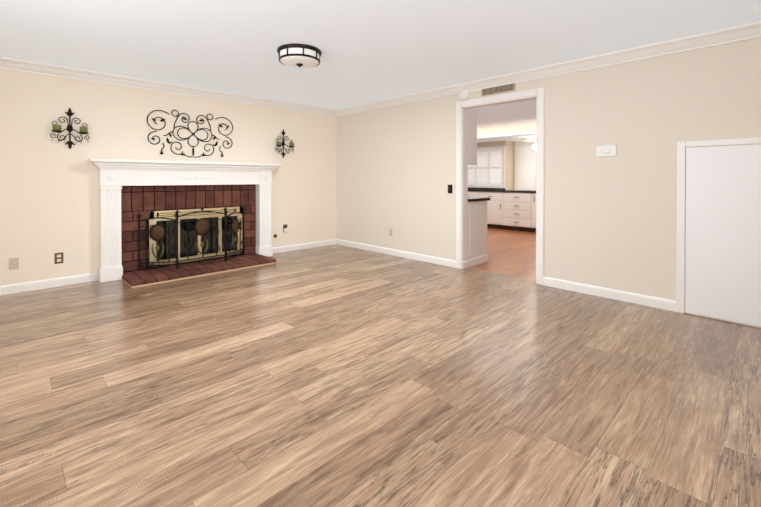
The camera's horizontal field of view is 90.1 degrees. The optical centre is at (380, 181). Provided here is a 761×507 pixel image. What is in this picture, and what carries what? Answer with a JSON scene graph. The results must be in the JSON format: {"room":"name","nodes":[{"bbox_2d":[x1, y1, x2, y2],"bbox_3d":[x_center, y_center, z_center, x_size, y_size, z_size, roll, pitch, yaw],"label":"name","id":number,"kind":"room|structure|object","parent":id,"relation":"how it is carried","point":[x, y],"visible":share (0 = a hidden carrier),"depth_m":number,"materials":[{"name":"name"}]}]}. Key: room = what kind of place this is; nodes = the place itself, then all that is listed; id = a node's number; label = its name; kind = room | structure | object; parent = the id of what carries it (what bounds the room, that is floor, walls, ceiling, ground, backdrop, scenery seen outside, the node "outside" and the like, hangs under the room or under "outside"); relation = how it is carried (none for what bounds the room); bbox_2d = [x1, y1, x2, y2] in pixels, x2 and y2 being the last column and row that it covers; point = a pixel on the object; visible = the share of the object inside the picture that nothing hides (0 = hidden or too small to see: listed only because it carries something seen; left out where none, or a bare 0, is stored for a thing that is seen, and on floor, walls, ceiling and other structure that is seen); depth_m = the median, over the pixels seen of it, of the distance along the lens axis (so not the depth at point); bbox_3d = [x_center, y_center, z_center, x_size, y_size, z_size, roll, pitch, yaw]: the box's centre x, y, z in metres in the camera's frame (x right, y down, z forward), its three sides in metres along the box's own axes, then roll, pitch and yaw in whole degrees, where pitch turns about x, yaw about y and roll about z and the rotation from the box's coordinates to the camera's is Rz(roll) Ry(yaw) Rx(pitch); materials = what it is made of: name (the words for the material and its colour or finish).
{"room":"living room","nodes":[
{"label":"living room","id":0,"kind":"room"},
{"bbox_2d":[0,69,335,285],"bbox_3d":[-2.666,-0.052,5.128,5.120,2.410,0.120,0,1,-45],"label":"wall","id":1,"kind":"structure","parent":0,"point":[49,198],"depth_m":4.42,"materials":[{"name":"beige paint"}]},
{"bbox_2d":[9,257,18,269],"bbox_3d":[-3.796,0.856,3.930,0.075,0.118,0.009,0,1,-45],"label":"electrical outlet plate","id":2,"kind":"object","parent":1,"relation":"attached to","point":[13,263],"visible":1,"depth_m":3.93,"materials":[{"name":"beige plastic"}]},
{"bbox_2d":[0,272,96,294],"bbox_3d":[-3.816,1.113,3.908,1.458,0.096,0.016,0,1,-45],"label":"baseboard","id":3,"kind":"structure","parent":1,"relation":"attached to","point":[82,278],"depth_m":4.11,"materials":[{"name":"white wood"}]},
{"bbox_2d":[54,252,62,263],"bbox_3d":[-3.541,0.849,4.181,0.075,0.118,0.009,0,1,-45],"label":"duplex electrical outlet","id":4,"kind":"object","parent":1,"relation":"attached to","point":[58,258],"visible":1,"depth_m":4.18,"materials":[{"name":"brown plastic"}]},
{"bbox_2d":[50,108,88,148],"bbox_3d":[-3.431,-0.586,4.199,0.338,0.470,0.123,0,1,-45],"label":"sconce","id":5,"kind":"object","parent":1,"relation":"attached to","point":[69,129],"visible":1,"depth_m":4.23,"materials":[{"name":"black metal"}]},
{"bbox_2d":[0,56,335,116],"bbox_3d":[-2.550,-1.204,5.096,4.830,0.104,0.079,0,1,-45],"label":"crown molding","id":6,"kind":"structure","parent":1,"relation":"attached to","point":[5,63],"depth_m":4.72,"materials":[{"name":"white wood"}]},
{"bbox_2d":[147,110,232,157],"bbox_3d":[-2.530,-0.630,5.136,1.098,0.620,0.042,0,1,-45],"label":"scroll","id":7,"kind":"object","parent":1,"relation":"attached to","point":[170,135],"visible":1,"depth_m":5.11,"materials":[{"name":"black metal"}]},
{"bbox_2d":[275,129,294,157],"bbox_3d":[-1.528,-0.601,6.071,0.338,0.470,0.123,0,1,-45],"label":"sconce","id":8,"kind":"object","parent":1,"relation":"attached to","point":[279,144],"visible":0.98,"depth_m":6.10,"materials":[{"name":"black metal"}]},
{"bbox_2d":[283,224,287,231],"bbox_3d":[-1.531,0.762,6.136,0.075,0.119,0.039,0,1,-45],"label":"plug-in device","id":9,"kind":"object","parent":1,"relation":"attached to","point":[285,228],"visible":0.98,"depth_m":6.12,"materials":[{"name":"white plastic"}]},
{"bbox_2d":[273,239,335,253],"bbox_3d":[-1.282,1.097,6.401,1.332,0.096,0.016,0,1,-45],"label":"baseboard","id":10,"kind":"structure","parent":1,"relation":"attached to","point":[281,249],"depth_m":6.38,"materials":[{"name":"white wood"}]},
{"bbox_2d":[0,228,760,506],"bbox_3d":[1.213,1.190,5.557,11.240,0.080,7.920,0,1,-45],"label":"floor","id":11,"kind":"structure","parent":0,"point":[335,375],"depth_m":2.10,"materials":[{"name":"laminate"}]},
{"bbox_2d":[87,158,280,287],"bbox_3d":[-2.304,0.448,4.945,2.335,1.411,0.651,0,1,-45],"label":"fireplace","id":12,"kind":"object","parent":11,"relation":"on","point":[130,190],"visible":0.98,"depth_m":4.91,"materials":[{"name":"white wood"}]},
{"bbox_2d":[136,206,244,270],"bbox_3d":[-2.408,0.710,5.043,1.382,0.775,0.273,0,1,-45],"label":"fire screen","id":13,"kind":"object","parent":12,"relation":"on","point":[201,226],"visible":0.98,"depth_m":4.84,"materials":[{"name":"black metal"}]},
{"bbox_2d":[468,192,475,196],"bbox_3d":[2.385,0.686,9.706,0.603,0.875,0.645,0,1,-45],"label":"base cabinet","id":14,"kind":"object","parent":11,"relation":"on","point":[470,194],"depth_m":9.40,"materials":[{"name":"white wood"}]},
{"bbox_2d":[468,197,489,266],"bbox_3d":[0.081,0.686,6.563,0.559,0.914,3.693,0,1,-45],"label":"base cabinet","id":15,"kind":"object","parent":11,"relation":"on","point":[477,230],"visible":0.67,"depth_m":5.24,"materials":[{"name":"white wood"}]},
{"bbox_2d":[476,192,503,228],"bbox_3d":[2.836,0.689,9.248,0.603,0.875,0.640,0,1,-45],"label":"base cabinet","id":16,"kind":"object","parent":11,"relation":"on","point":[495,206],"depth_m":8.97,"materials":[{"name":"white wood"}]},
{"bbox_2d":[504,192,531,231],"bbox_3d":[3.295,0.692,8.781,0.603,0.875,0.670,0,1,-45],"label":"base cabinet","id":17,"kind":"object","parent":11,"relation":"on","point":[511,209],"depth_m":8.56,"materials":[{"name":"white wood"}]},
{"bbox_2d":[468,188,531,191],"bbox_3d":[2.795,0.231,9.275,0.619,0.040,3.630,0,1,-45],"label":"countertop","id":18,"kind":"structure","parent":17,"relation":"on","point":[469,189],"depth_m":9.20,"materials":[{"name":"black stone"}]},
{"bbox_2d":[532,192,535,231],"bbox_3d":[3.792,0.695,8.277,0.603,0.875,0.745,0,1,-45],"label":"base cabinet","id":19,"kind":"object","parent":11,"relation":"on","point":[533,193],"depth_m":8.30,"materials":[{"name":"white wood"}]},
{"bbox_2d":[0,0,760,109],"bbox_3d":[-0.406,-1.283,2.910,5.240,0.080,6.440,0,1,-45],"label":"ceiling","id":20,"kind":"structure","parent":0,"point":[375,50],"depth_m":3.27,"materials":[{"name":"white paint"}]},
{"bbox_2d":[277,43,321,67],"bbox_3d":[-0.775,-1.169,3.642,0.420,0.155,0.420,0,1,-45],"label":"flush-mount ceiling light","id":21,"kind":"object","parent":20,"relation":"attached to","point":[297,55],"visible":1,"depth_m":3.51,"materials":[{"name":"white glass"}]},
{"bbox_2d":[477,141,507,189],"bbox_3d":[2.252,-0.180,10.352,0.120,2.600,2.530,0,1,-45],"label":"wall","id":22,"kind":"structure","parent":0,"point":[495,143],"depth_m":9.48,"materials":[{"name":"beige paint"}]},
{"bbox_2d":[468,146,505,187],"bbox_3d":[2.514,-0.353,9.956,0.060,1.050,1.620,0,1,-45],"label":"window shutters","id":23,"kind":"object","parent":22,"relation":"attached to","point":[487,170],"visible":0.5,"depth_m":9.69,"materials":[{"name":"white wood"}]},
{"bbox_2d":[473,99,535,142],"bbox_3d":[2.996,-1.191,7.380,5.880,0.400,7.800,0,1,-45],"label":"ceiling","id":24,"kind":"structure","parent":0,"point":[520,110],"depth_m":5.59,"materials":[{"name":"white paint"}]},
{"bbox_2d":[477,118,535,137],"bbox_3d":[3.373,-1.151,7.752,0.020,0.323,7.800,0,1,-45],"label":"trim","id":25,"kind":"structure","parent":24,"relation":"attached to","point":[511,128],"depth_m":8.35,"materials":[{"name":"white"}]},
{"bbox_2d":[514,138,535,148],"bbox_3d":[3.539,-0.862,8.530,1.138,0.271,1.088,0,1,-45],"label":"kitchen ceiling fan","id":26,"kind":"object","parent":24,"relation":"hanging from","point":[531,140],"visible":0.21,"depth_m":8.49,"materials":[{"name":"white plastic"}]},
{"bbox_2d":[508,141,513,189],"bbox_3d":[3.254,-0.176,9.647,0.300,2.600,0.120,0,1,-45],"label":"wall","id":27,"kind":"structure","parent":0,"point":[509,168],"depth_m":9.60,"materials":[{"name":"beige paint"}]},
{"bbox_2d":[514,142,535,189],"bbox_3d":[3.768,0.076,9.354,0.020,2.099,0.980,0,1,-45],"label":"door frame","id":28,"kind":"structure","parent":27,"relation":"attached to","point":[515,161],"depth_m":9.65,"materials":[{"name":"white wood"}]},
{"bbox_2d":[517,144,535,189],"bbox_3d":[3.749,0.109,9.336,0.073,2.019,0.834,0,1,-45],"label":"kitchen door","id":29,"kind":"structure","parent":27,"relation":"in","point":[526,167],"depth_m":9.47,"materials":[{"name":"white wood"}]},
{"bbox_2d":[336,37,760,327],"bbox_3d":[1.376,-0.050,4.756,0.120,2.410,6.320,0,1,-45],"label":"wall","id":30,"kind":"structure","parent":0,"point":[610,222],"depth_m":3.88,"materials":[{"name":"beige paint"}]},
{"bbox_2d":[336,239,455,267],"bbox_3d":[0.101,1.099,5.962,0.015,0.096,2.581,0,1,-45],"label":"baseboard","id":31,"kind":"structure","parent":30,"relation":"attached to","point":[415,256],"depth_m":5.75,"materials":[{"name":"white wood"}]},
{"bbox_2d":[448,185,451,192],"bbox_3d":[0.933,0.107,5.109,0.015,0.118,0.075,0,1,-45],"label":"light switch","id":32,"kind":"object","parent":30,"relation":"attached to","point":[449,188],"visible":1,"depth_m":5.11,"materials":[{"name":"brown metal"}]},
{"bbox_2d":[459,90,468,100],"bbox_3d":[1.081,-1.118,4.936,0.038,0.136,0.136,0,1,-45],"label":"smoke detector","id":33,"kind":"object","parent":30,"relation":"attached to","point":[463,95],"visible":1,"depth_m":4.92,"materials":[{"name":"white plastic"}]},
{"bbox_2d":[468,109,476,164],"bbox_3d":[-0.041,-0.610,6.449,0.239,0.749,3.673,0,1,-45],"label":"upper cabinet","id":34,"kind":"object","parent":30,"relation":"attached to","point":[472,136],"visible":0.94,"depth_m":5.14,"materials":[{"name":"white wood"}]},
{"bbox_2d":[481,83,515,96],"bbox_3d":[1.424,-1.119,4.606,0.011,0.120,0.450,0,1,-45],"label":"air vent","id":35,"kind":"object","parent":30,"relation":"in","point":[499,89],"visible":0.83,"depth_m":4.59,"materials":[{"name":"brown metal"}]},
{"bbox_2d":[456,87,543,284],"bbox_3d":[1.452,0.057,4.666,0.140,2.198,1.151,0,1,-45],"label":"door frame","id":36,"kind":"structure","parent":30,"relation":"attached to","point":[463,107],"depth_m":4.76,"materials":[{"name":"white wood"}]},
{"bbox_2d":[336,21,760,116],"bbox_3d":[1.348,-1.201,4.636,0.079,0.104,6.200,0,1,-45],"label":"crown molding","id":37,"kind":"structure","parent":30,"relation":"attached to","point":[723,36],"depth_m":3.84,"materials":[{"name":"white wood"}]},
{"bbox_2d":[596,145,615,156],"bbox_3d":[2.242,-0.298,3.775,0.018,0.105,0.175,0,1,-45],"label":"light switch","id":38,"kind":"object","parent":30,"relation":"attached to","point":[601,151],"visible":1,"depth_m":3.77,"materials":[{"name":"white plastic"}]},
{"bbox_2d":[543,277,675,311],"bbox_3d":[2.223,1.113,3.806,0.015,0.096,1.180,0,1,-45],"label":"baseboard","id":39,"kind":"structure","parent":30,"relation":"attached to","point":[647,300],"depth_m":3.73,"materials":[{"name":"white wood"}]},
{"bbox_2d":[676,137,760,312],"bbox_3d":[2.969,0.410,3.039,0.021,1.511,0.954,0,1,-45],"label":"trim","id":40,"kind":"structure","parent":30,"relation":"attached to","point":[680,234],"depth_m":3.34,"materials":[{"name":"white wood"}]},
{"bbox_2d":[685,144,760,326],"bbox_3d":[2.972,0.431,3.042,0.012,1.447,0.828,0,1,-45],"label":"closet door","id":41,"kind":"structure","parent":30,"relation":"in","point":[723,241],"depth_m":3.15,"materials":[{"name":"white wood"}]}
]}

